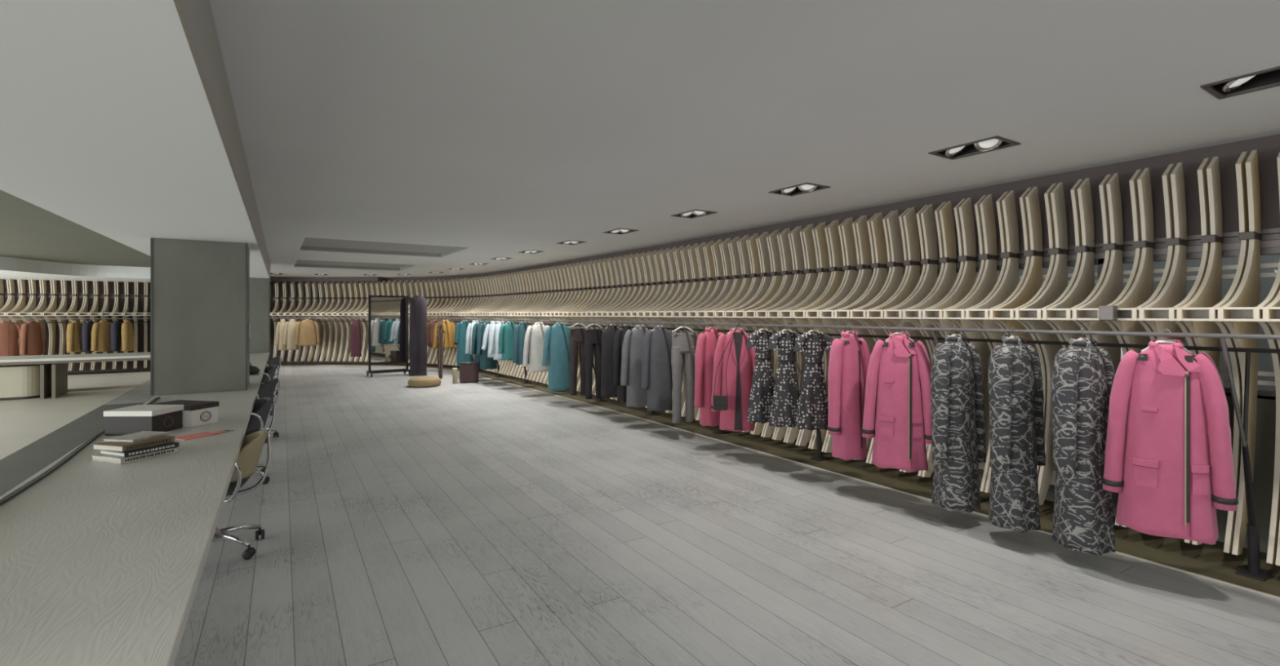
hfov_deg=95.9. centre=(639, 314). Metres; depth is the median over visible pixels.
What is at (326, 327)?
rib
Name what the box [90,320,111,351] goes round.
coat
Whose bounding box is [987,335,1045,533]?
dress
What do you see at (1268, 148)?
wall
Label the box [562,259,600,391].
rib
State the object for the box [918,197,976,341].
rib
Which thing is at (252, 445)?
office chair
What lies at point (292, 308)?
rib
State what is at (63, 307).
rib
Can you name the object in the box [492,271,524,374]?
rib
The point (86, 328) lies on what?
coat
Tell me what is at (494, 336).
shirt
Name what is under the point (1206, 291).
rib
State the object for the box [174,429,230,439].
leaflet
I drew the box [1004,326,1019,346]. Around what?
clothes hanger
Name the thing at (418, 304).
bag
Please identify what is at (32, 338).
coat
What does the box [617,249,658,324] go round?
rib
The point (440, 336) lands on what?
coat stand
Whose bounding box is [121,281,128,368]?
rib
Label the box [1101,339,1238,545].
coat
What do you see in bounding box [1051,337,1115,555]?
dress
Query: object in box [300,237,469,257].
ceiling
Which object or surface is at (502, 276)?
rib
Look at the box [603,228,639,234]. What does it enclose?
recessed light
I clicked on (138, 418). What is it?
shoe box
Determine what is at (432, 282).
rib
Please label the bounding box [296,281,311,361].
rib
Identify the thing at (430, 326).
coat
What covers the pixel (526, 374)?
stand
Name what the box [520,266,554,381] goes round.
rib
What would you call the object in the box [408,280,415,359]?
rib
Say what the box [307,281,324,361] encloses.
rib
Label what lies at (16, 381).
storage cabinet
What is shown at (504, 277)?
rib
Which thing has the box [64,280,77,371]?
rib
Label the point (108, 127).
ceiling
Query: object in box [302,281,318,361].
rib
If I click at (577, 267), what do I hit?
rib
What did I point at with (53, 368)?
countertop
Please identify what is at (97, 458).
book
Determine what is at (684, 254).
rib
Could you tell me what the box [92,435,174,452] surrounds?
book
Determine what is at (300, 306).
rib
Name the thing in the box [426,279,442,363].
rib
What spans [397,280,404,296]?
rib
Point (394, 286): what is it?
rib
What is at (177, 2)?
trim
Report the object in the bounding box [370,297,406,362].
mirror glass
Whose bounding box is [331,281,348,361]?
rib
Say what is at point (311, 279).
trim
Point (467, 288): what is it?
rib
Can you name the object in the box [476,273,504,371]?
rib
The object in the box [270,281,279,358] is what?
rib
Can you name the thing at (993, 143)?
recessed light
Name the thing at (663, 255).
rib
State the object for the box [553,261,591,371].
rib
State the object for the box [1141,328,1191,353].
clothes hanger
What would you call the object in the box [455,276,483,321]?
rib
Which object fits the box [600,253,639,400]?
rib
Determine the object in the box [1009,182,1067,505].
rib
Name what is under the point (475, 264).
recessed light
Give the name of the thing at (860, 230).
rib
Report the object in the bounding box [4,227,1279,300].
trim
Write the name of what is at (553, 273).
rib
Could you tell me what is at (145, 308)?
rib
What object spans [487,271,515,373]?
rib
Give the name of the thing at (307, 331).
coat
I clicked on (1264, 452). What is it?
wall
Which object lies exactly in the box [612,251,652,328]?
rib
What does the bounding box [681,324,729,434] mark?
stand
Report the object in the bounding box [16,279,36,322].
rib
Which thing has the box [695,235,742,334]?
rib
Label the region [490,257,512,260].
recessed light
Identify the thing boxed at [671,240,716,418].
rib
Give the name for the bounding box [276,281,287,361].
rib
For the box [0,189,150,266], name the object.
ceiling
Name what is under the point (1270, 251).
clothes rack
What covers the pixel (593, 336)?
trousers
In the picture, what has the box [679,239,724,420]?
rib
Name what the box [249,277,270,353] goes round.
column
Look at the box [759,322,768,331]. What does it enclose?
clothes hanger
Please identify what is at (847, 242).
rib
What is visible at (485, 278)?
rib
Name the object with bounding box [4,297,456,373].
wall
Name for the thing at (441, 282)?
rib
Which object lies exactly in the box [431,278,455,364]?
rib
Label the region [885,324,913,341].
clothes hanger
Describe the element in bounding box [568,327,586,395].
trousers
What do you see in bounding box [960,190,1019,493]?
rib
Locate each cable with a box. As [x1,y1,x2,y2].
[0,396,157,502]
[0,396,160,505]
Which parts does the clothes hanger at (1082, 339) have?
hanger arm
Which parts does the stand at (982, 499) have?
arm, foot plate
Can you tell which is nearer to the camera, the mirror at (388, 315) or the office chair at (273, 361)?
the office chair at (273, 361)
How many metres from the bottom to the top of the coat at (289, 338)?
0.910 m
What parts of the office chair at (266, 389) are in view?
backrest, leg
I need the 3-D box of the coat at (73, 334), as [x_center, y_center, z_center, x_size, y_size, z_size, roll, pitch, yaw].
[-14.048,0.551,14.363,0.257,0.801,0.521,0,0,-7]
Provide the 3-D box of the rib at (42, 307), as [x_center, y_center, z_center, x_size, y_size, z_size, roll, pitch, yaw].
[-15.159,0.205,14.520,0.072,2.510,0.802,0,0,-27]
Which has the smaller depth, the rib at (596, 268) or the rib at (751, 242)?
the rib at (751, 242)
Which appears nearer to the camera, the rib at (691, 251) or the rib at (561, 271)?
the rib at (691, 251)
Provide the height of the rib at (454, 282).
2.510 m
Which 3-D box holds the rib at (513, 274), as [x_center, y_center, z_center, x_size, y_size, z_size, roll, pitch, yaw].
[-3.253,0.205,14.011,0.802,2.510,0.072,0,0,-35]
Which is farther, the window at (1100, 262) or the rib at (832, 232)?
the rib at (832, 232)
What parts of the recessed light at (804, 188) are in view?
lamp glass, lamp glass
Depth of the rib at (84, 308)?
15.08 m
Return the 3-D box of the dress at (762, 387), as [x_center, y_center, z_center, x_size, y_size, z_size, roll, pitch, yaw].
[1.279,0.635,5.988,0.372,0.954,0.249,0,0,-18]
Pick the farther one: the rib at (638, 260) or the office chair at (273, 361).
the office chair at (273, 361)
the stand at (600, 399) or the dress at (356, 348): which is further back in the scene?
the dress at (356, 348)
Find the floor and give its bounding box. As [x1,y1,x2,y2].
[0,365,1279,665]
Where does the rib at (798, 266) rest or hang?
attached to the wall at (1268, 148)
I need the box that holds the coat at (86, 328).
[81,320,93,352]
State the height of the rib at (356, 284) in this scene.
2.510 m
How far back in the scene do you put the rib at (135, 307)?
15.62 m
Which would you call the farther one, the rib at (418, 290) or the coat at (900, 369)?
the rib at (418, 290)
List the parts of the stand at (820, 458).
arm, foot plate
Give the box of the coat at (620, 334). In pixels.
[613,324,632,402]
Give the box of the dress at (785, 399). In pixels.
[768,329,799,427]
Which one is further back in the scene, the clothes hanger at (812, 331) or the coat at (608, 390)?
the coat at (608, 390)
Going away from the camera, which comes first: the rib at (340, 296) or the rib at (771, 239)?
the rib at (771, 239)
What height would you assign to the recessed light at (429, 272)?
0.162 m
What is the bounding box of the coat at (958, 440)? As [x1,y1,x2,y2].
[930,333,986,513]
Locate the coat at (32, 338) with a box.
[19,320,45,355]
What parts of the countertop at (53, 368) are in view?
panel leg, panel leg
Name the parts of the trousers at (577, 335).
trouser leg, trouser leg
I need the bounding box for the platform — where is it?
[67,363,1279,597]
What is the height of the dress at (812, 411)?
0.913 m
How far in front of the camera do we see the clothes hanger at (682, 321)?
7.14 m
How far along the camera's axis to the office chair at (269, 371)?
8.81 m
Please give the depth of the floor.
3.63 m
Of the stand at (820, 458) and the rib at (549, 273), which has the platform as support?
the stand at (820, 458)
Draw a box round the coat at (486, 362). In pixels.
[476,320,497,369]
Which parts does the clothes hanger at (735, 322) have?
hanger arm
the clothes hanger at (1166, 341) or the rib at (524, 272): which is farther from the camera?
the rib at (524, 272)
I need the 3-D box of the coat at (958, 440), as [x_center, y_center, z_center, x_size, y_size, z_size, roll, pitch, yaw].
[2.347,0.789,4.298,0.419,1.286,0.288,0,0,-31]
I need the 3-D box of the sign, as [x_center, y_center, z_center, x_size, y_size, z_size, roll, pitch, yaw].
[-4.348,0.190,6.423,0.012,0.160,0.100,0,0,-33]
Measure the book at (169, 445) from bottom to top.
0.024 m
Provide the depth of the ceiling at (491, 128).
3.20 m
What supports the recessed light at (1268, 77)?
in the ceiling at (491, 128)
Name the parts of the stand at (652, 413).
foot plate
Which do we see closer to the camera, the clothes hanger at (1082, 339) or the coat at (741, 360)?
the clothes hanger at (1082, 339)
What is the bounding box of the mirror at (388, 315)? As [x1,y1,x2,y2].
[366,295,409,377]
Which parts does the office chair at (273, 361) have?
backrest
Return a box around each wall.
[2,133,1279,297]
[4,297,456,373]
[761,392,1275,552]
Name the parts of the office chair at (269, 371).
backrest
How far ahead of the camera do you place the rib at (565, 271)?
11.91 m
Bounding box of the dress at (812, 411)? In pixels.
[793,330,831,431]
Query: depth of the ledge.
4.25 m
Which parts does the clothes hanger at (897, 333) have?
hanger arm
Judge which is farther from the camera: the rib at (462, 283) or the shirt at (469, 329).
the rib at (462, 283)
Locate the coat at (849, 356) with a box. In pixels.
[826,330,875,460]
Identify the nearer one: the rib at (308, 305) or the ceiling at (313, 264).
the ceiling at (313, 264)
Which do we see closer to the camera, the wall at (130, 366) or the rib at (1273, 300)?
the rib at (1273, 300)
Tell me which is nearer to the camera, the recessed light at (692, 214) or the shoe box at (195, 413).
the shoe box at (195, 413)
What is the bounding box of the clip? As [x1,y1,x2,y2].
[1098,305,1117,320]
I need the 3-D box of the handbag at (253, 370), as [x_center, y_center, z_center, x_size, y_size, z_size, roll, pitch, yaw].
[-5.210,0.703,7.594,0.238,0.192,0.374,0,0,35]
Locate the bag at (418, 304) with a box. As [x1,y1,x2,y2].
[408,295,426,376]
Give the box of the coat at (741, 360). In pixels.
[711,327,755,431]
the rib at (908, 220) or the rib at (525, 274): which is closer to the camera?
the rib at (908, 220)
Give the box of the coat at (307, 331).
[294,319,319,346]
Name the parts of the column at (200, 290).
corner trim, corner trim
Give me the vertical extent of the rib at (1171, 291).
2.510 m
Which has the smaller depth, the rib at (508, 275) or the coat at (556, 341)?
the coat at (556, 341)
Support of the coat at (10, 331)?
hanging from the clothes hanger
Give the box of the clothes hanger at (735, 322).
[727,322,746,333]
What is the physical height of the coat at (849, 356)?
1.111 m
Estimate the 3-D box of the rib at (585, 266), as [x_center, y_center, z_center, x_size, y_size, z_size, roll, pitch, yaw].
[-1.200,0.205,11.073,0.802,2.510,0.072,0,0,-35]
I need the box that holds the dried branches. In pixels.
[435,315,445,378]
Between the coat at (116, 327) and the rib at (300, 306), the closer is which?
the coat at (116, 327)
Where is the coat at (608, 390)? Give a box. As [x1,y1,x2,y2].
[600,324,619,398]
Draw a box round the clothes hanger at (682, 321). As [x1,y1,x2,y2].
[671,320,693,332]
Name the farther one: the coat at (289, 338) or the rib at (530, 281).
the coat at (289, 338)
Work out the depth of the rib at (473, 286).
16.16 m
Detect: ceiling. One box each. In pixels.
[0,0,270,278]
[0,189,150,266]
[0,256,150,282]
[209,0,1279,277]
[293,259,414,271]
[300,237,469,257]
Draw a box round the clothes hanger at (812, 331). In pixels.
[808,323,819,333]
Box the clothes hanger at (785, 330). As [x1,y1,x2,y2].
[782,324,791,332]
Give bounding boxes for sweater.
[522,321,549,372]
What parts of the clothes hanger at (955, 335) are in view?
hanger arm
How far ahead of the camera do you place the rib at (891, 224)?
5.75 m
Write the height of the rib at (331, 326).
2.510 m
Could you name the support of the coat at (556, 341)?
hanging from the clothes hanger
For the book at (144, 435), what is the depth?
3.33 m
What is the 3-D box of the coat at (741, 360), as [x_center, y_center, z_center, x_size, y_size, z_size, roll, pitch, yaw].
[1.064,0.707,6.322,0.571,1.111,0.266,0,0,9]
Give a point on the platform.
(1210, 561)
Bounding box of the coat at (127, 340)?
[120,320,134,351]
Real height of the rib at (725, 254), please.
2.510 m
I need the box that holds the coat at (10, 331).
[0,320,21,356]
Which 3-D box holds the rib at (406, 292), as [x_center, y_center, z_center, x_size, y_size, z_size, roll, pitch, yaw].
[-7.266,0.205,17.512,0.072,2.510,0.802,0,0,14]
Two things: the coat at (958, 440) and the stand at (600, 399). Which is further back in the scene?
the stand at (600, 399)
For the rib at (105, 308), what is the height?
2.510 m
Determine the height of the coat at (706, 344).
1.131 m
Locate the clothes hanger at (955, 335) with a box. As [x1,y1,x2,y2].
[946,325,961,343]
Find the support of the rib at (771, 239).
attached to the wall at (1268, 148)
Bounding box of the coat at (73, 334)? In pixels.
[66,320,83,352]
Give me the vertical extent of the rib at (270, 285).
2.510 m
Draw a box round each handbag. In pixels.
[249,362,260,374]
[712,322,739,410]
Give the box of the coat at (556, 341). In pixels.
[542,322,570,391]
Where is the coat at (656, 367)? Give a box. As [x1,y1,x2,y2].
[641,324,672,411]
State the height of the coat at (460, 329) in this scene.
1.146 m
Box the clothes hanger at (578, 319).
[569,319,586,328]
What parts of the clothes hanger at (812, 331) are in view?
hanger arm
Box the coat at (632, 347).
[620,324,652,407]
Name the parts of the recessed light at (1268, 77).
lamp glass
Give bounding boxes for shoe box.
[103,404,183,435]
[149,400,218,427]
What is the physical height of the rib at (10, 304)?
2.510 m
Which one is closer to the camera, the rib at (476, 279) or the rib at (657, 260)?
the rib at (657, 260)
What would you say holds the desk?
on the floor
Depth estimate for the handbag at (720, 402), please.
6.12 m
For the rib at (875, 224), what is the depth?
5.91 m
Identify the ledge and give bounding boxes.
[0,306,1279,321]
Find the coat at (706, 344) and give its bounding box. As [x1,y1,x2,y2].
[693,326,722,426]
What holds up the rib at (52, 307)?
attached to the wall at (130, 366)
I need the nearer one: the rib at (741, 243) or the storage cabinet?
the rib at (741, 243)
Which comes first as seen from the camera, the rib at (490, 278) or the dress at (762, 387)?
the dress at (762, 387)
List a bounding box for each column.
[150,237,249,395]
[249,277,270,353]
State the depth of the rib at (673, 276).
8.93 m
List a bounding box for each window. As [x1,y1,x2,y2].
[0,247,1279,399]
[937,258,1104,366]
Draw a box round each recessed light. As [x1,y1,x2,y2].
[429,271,444,273]
[448,267,464,270]
[469,262,487,265]
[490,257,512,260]
[518,249,542,253]
[555,240,586,244]
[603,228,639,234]
[671,209,717,218]
[768,182,831,196]
[928,135,1020,159]
[1200,66,1279,99]
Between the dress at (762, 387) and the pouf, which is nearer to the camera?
the dress at (762, 387)
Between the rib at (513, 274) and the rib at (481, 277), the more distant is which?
the rib at (481, 277)
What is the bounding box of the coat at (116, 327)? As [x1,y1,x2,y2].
[109,320,121,351]
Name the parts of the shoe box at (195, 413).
box lid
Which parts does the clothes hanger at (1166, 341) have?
hanger arm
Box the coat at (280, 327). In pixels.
[275,319,286,351]
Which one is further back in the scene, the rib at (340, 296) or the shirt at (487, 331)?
the rib at (340, 296)
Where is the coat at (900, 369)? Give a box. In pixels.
[861,332,932,471]
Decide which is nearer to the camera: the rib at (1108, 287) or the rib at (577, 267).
the rib at (1108, 287)
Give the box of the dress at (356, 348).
[350,319,361,356]
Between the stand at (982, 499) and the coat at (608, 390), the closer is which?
the stand at (982, 499)
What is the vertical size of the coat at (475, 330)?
1.131 m
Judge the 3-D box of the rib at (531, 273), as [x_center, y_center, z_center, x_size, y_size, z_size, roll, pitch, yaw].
[-2.631,0.205,13.136,0.802,2.510,0.072,0,0,-35]
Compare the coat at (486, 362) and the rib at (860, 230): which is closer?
the rib at (860, 230)
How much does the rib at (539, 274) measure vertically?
2.510 m
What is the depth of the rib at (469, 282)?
16.30 m
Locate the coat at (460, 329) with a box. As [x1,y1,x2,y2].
[453,320,472,366]
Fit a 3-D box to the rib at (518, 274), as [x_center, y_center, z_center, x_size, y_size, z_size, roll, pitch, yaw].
[-3.046,0.205,13.719,0.802,2.510,0.072,0,0,-35]
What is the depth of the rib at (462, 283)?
16.54 m
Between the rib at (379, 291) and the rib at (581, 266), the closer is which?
the rib at (581, 266)
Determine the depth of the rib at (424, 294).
17.55 m
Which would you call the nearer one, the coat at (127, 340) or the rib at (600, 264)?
the rib at (600, 264)
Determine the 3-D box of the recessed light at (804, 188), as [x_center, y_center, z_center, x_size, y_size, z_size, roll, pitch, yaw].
[1.466,-1.202,5.324,0.314,0.162,0.464,0,0,-33]
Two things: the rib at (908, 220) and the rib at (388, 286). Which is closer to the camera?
the rib at (908, 220)
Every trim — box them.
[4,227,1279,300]
[67,383,150,391]
[77,364,1279,599]
[173,0,271,281]
[270,276,385,282]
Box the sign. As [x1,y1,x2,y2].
[248,324,250,338]
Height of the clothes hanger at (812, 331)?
0.138 m
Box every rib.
[0,279,4,322]
[0,279,14,322]
[4,279,26,355]
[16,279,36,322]
[28,280,46,355]
[40,280,57,355]
[52,280,66,355]
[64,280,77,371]
[75,280,88,370]
[88,280,98,370]
[99,280,108,369]
[110,281,119,369]
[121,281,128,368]
[132,281,137,368]
[143,282,147,368]
[267,284,271,359]
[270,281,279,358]
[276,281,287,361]
[283,281,295,361]
[289,281,303,361]
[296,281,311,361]
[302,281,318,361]
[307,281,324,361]
[314,281,330,361]
[320,281,336,361]
[325,281,342,361]
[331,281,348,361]
[337,281,354,361]
[342,281,359,361]
[347,281,365,361]
[353,281,371,361]
[358,281,376,361]
[364,281,382,316]
[380,280,386,295]
[386,280,392,295]
[391,280,398,295]
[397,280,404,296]
[403,280,409,305]
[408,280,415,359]
[408,280,422,362]
[408,280,426,315]
[424,280,432,307]
[426,279,437,362]
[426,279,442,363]
[426,279,446,364]
[427,279,451,364]
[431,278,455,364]
[435,278,459,364]
[439,278,462,364]
[442,277,466,365]
[445,277,471,365]
[448,277,476,321]
[452,276,479,319]
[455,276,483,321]
[457,276,484,358]
[461,275,487,360]
[463,275,489,321]
[466,275,493,320]
[468,275,495,320]
[471,274,498,370]
[474,274,501,370]
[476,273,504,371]
[479,273,506,372]
[481,272,512,372]
[484,272,512,373]
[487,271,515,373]
[489,271,518,374]
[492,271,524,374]
[495,271,524,375]
[497,270,527,376]
[501,269,530,377]
[504,269,533,377]
[506,268,537,377]
[510,268,541,378]
[513,267,544,379]
[516,266,547,380]
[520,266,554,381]
[523,266,555,382]
[527,265,559,382]
[530,264,563,383]
[533,264,569,384]
[537,263,573,324]
[542,262,575,322]
[545,262,579,327]
[549,262,586,326]
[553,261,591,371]
[557,260,595,385]
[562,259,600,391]
[566,258,605,362]
[571,257,610,384]
[575,257,612,395]
[580,256,621,395]
[585,255,622,328]
[591,254,628,398]
[595,253,634,399]
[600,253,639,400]
[606,252,646,402]
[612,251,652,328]
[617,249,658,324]
[623,248,665,330]
[630,248,671,408]
[635,246,679,325]
[642,245,685,411]
[649,244,693,413]
[656,243,701,409]
[663,241,708,417]
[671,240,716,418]
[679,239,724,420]
[686,237,733,333]
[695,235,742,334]
[703,234,752,329]
[713,232,762,334]
[722,231,772,432]
[732,229,783,435]
[742,227,794,437]
[754,226,806,439]
[765,223,818,443]
[777,222,831,446]
[790,219,844,449]
[803,217,857,453]
[817,214,872,337]
[831,212,887,460]
[847,209,903,463]
[863,207,919,335]
[880,204,937,472]
[898,200,956,477]
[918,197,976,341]
[938,194,997,466]
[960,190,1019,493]
[984,186,1043,358]
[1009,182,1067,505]
[1036,177,1094,348]
[1066,173,1123,373]
[1097,167,1154,527]
[1131,162,1186,345]
[1168,155,1222,545]
[1208,149,1261,555]
[1253,151,1279,565]
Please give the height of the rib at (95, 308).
2.510 m
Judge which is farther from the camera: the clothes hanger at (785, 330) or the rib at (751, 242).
the rib at (751, 242)
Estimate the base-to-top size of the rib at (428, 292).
2.510 m
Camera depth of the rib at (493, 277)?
15.14 m
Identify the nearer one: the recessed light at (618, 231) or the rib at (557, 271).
the recessed light at (618, 231)
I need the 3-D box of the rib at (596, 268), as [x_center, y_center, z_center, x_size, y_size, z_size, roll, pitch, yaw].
[-0.997,0.205,10.777,0.802,2.510,0.072,0,0,-34]
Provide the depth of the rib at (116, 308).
15.43 m
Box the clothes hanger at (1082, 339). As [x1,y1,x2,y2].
[1071,328,1090,348]
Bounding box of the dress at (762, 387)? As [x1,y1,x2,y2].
[746,328,774,423]
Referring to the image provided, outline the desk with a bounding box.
[0,352,270,665]
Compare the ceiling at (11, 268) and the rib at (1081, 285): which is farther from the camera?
the ceiling at (11, 268)
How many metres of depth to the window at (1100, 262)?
4.65 m
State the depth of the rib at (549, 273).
12.49 m
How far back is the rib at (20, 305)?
14.52 m
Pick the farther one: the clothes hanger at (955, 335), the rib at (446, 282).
the rib at (446, 282)
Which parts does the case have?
lid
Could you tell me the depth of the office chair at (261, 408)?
5.29 m
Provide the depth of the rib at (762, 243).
7.26 m
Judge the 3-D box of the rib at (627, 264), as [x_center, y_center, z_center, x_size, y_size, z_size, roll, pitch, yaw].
[-0.392,0.205,9.885,0.802,2.510,0.072,0,0,-34]
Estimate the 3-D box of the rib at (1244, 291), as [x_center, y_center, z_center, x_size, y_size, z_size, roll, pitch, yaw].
[3.664,0.205,3.546,0.802,2.510,0.072,0,0,-33]
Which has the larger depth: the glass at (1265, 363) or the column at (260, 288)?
the column at (260, 288)
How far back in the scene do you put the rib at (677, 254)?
8.77 m
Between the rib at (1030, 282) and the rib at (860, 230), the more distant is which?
the rib at (860, 230)
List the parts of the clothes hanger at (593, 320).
hanger arm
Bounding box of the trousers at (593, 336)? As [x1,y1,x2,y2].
[584,328,602,399]
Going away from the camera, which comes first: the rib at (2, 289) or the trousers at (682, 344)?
the trousers at (682, 344)
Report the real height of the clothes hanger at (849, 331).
0.137 m
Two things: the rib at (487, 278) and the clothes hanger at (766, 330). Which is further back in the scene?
the rib at (487, 278)
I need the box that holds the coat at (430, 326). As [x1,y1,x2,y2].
[426,319,439,347]
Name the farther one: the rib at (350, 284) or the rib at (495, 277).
the rib at (350, 284)
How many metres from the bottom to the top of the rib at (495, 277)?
2.510 m
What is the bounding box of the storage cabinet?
[0,364,41,400]
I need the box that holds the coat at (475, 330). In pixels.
[471,320,487,369]
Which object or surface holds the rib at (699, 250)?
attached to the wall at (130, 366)
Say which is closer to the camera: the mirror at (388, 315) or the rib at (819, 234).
the rib at (819, 234)
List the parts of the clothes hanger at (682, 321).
hanger arm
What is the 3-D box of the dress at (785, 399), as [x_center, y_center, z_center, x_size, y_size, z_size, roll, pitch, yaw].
[1.453,0.629,5.718,0.377,0.946,0.247,0,0,-20]
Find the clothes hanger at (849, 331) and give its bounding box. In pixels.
[840,324,854,339]
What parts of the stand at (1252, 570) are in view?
arm, arm, foot plate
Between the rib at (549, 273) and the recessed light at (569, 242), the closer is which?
the recessed light at (569, 242)
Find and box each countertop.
[0,351,150,399]
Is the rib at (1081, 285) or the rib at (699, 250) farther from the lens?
the rib at (699, 250)
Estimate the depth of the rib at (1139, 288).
4.10 m
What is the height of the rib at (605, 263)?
2.510 m
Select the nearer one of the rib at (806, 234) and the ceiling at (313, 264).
the rib at (806, 234)
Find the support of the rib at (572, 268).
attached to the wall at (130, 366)
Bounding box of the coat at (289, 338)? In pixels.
[283,319,298,350]
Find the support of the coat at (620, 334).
hanging from the clothes hanger
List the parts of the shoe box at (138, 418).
box lid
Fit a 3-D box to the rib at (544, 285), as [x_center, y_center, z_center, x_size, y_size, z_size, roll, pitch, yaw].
[-2.321,0.205,12.695,0.802,2.510,0.072,0,0,-35]
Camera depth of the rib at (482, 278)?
15.73 m
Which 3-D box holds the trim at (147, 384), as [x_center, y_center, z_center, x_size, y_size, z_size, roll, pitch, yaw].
[-11.876,1.525,11.177,5.691,0.050,0.118,0,0,-42]
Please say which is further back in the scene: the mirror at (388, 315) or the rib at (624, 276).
the mirror at (388, 315)
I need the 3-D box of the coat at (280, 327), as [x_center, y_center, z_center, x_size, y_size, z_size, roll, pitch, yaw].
[-10.590,0.612,17.111,0.401,0.920,0.246,0,0,-30]
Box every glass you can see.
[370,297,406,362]
[920,253,1279,391]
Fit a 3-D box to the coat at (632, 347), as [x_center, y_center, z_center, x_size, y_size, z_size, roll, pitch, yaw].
[0.003,0.709,7.997,0.585,1.125,0.252,0,0,-16]
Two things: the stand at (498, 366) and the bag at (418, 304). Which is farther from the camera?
the bag at (418, 304)
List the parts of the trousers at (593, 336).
trouser leg, trouser leg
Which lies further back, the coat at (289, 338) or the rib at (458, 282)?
the coat at (289, 338)
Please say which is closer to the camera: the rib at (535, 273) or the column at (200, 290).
the column at (200, 290)
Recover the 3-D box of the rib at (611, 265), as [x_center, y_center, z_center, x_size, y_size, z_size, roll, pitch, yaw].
[-0.693,0.205,10.332,0.802,2.510,0.072,0,0,-34]
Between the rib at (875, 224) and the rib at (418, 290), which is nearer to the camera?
the rib at (875, 224)
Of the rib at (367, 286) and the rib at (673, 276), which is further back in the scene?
the rib at (367, 286)
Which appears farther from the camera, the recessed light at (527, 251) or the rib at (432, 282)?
the rib at (432, 282)
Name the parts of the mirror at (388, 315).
frame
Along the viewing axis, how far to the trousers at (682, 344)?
7.10 m
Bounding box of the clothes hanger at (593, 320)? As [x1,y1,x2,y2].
[584,320,603,328]
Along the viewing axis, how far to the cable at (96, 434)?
2.98 m
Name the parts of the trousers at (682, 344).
trouser leg, trouser leg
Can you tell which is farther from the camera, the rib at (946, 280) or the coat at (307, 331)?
the coat at (307, 331)
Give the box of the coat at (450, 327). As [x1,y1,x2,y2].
[432,320,457,348]
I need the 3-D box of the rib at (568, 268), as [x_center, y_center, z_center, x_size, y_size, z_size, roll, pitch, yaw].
[-1.606,0.205,11.663,0.802,2.510,0.072,0,0,-35]
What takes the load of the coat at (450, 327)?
hanging from the clothes hanger
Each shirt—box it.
[465,320,478,354]
[480,320,497,357]
[488,320,504,359]
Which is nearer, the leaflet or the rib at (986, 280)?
the leaflet
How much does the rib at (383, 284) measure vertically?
2.510 m
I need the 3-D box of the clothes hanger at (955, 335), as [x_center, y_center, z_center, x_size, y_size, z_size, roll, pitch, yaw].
[2.356,0.154,4.302,0.168,0.137,0.018,0,0,-14]
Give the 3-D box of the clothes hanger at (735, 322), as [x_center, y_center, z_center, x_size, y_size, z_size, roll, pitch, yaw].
[1.065,0.154,6.326,0.224,0.138,0.018,0,0,10]
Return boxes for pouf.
[407,376,441,387]
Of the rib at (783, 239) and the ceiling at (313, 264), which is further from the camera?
the ceiling at (313, 264)
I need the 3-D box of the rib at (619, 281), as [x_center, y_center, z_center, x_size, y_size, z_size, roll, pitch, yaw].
[-0.593,0.205,10.183,0.802,2.510,0.072,0,0,-34]
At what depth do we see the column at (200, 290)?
5.85 m
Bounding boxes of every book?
[91,447,177,464]
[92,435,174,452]
[99,441,178,457]
[103,431,171,442]
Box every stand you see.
[473,319,503,377]
[499,320,532,383]
[568,321,607,402]
[617,323,660,416]
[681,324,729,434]
[777,326,831,461]
[931,330,989,502]
[1219,337,1272,582]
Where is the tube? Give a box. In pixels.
[452,368,457,383]
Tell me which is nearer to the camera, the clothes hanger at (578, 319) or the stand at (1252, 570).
the stand at (1252, 570)
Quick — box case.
[459,361,479,382]
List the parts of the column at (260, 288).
corner trim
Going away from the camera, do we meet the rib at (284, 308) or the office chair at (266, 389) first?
the office chair at (266, 389)
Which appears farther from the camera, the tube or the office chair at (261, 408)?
the tube
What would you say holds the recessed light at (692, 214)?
in the ceiling at (491, 128)
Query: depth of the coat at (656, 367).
7.50 m
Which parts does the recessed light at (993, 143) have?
lamp glass, lamp glass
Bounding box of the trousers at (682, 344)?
[671,331,694,423]
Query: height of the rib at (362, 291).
2.510 m
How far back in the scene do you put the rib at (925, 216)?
5.46 m
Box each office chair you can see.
[211,431,271,559]
[244,397,275,484]
[255,377,279,443]
[260,364,279,416]
[265,355,280,397]
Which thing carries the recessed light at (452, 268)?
in the ceiling at (491, 128)
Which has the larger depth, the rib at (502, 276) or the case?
the rib at (502, 276)
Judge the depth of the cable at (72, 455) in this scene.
2.91 m
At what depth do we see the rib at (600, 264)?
10.72 m
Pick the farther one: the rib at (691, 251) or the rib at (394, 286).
the rib at (394, 286)
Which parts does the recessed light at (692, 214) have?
lamp glass, lamp glass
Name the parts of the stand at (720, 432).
foot plate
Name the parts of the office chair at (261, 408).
armrest, leg, backrest, leg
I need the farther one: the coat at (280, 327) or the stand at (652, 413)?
the coat at (280, 327)
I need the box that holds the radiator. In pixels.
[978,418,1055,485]
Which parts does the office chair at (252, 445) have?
leg, armrest, leg, backrest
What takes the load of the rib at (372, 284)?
attached to the wall at (130, 366)
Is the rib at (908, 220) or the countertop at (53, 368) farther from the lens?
the countertop at (53, 368)

